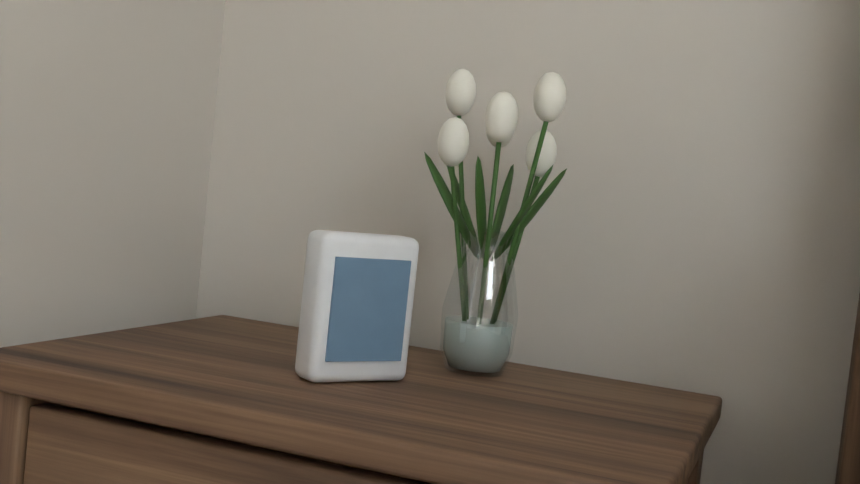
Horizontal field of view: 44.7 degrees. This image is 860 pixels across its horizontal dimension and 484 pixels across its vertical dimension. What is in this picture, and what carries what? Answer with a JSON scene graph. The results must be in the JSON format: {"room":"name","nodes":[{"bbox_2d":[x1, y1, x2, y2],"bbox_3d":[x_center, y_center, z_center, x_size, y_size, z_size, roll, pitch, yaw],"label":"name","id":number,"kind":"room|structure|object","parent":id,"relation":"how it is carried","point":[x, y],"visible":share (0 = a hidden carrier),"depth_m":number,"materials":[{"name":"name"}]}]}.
{"room":"bedroom","nodes":[
{"label":"bedroom","id":0,"kind":"room"},
{"bbox_2d":[0,0,225,347],"bbox_3d":[-0.866,-0.534,-0.304,0.120,2.720,3.370,7,3,20],"label":"wall","id":1,"kind":"structure","parent":0,"point":[107,112],"depth_m":1.09,"materials":[{"name":"paint"}]},
{"bbox_2d":[196,0,859,483],"bbox_3d":[1.327,-0.358,0.742,3.520,2.720,0.120,7,3,20],"label":"wall","id":2,"kind":"structure","parent":0,"point":[692,224],"depth_m":1.11,"materials":[{"name":"paint"}]},
{"bbox_3d":[0.569,1.057,-0.816,3.520,0.080,3.610,7,3,20],"label":"floor","id":3,"kind":"structure","parent":0,"visible":0},
{"bbox_2d":[0,315,721,483],"bbox_3d":[-0.090,0.483,0.971,0.584,0.725,0.427,7,3,20],"label":"nightstand","id":4,"kind":"object","parent":3,"relation":"on","point":[222,399],"visible":0.96,"depth_m":0.83,"materials":[{"name":"brown wood"}]},
{"bbox_2d":[295,230,418,381],"bbox_3d":[-0.063,0.057,0.926,0.100,0.130,0.038,4,4,-35],"label":"picture frame","id":5,"kind":"object","parent":4,"relation":"on","point":[356,306],"visible":1,"depth_m":0.90,"materials":[{"name":"white plastic"}]},
{"bbox_2d":[424,69,566,376],"bbox_3d":[0.059,-0.020,1.029,0.131,0.298,0.147,7,3,20],"label":"vase","id":6,"kind":"object","parent":4,"relation":"on","point":[479,343],"visible":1,"depth_m":1.01,"materials":[{"name":"clear glass"}]},
{"bbox_2d":[835,293,859,483],"bbox_3d":[0.770,0.329,-0.333,1.774,1.355,2.264,7,3,20],"label":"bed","id":7,"kind":"object","parent":3,"relation":"on","point":[848,468],"visible":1,"depth_m":0.93,"materials":[{"name":"brown wood"}]}
]}

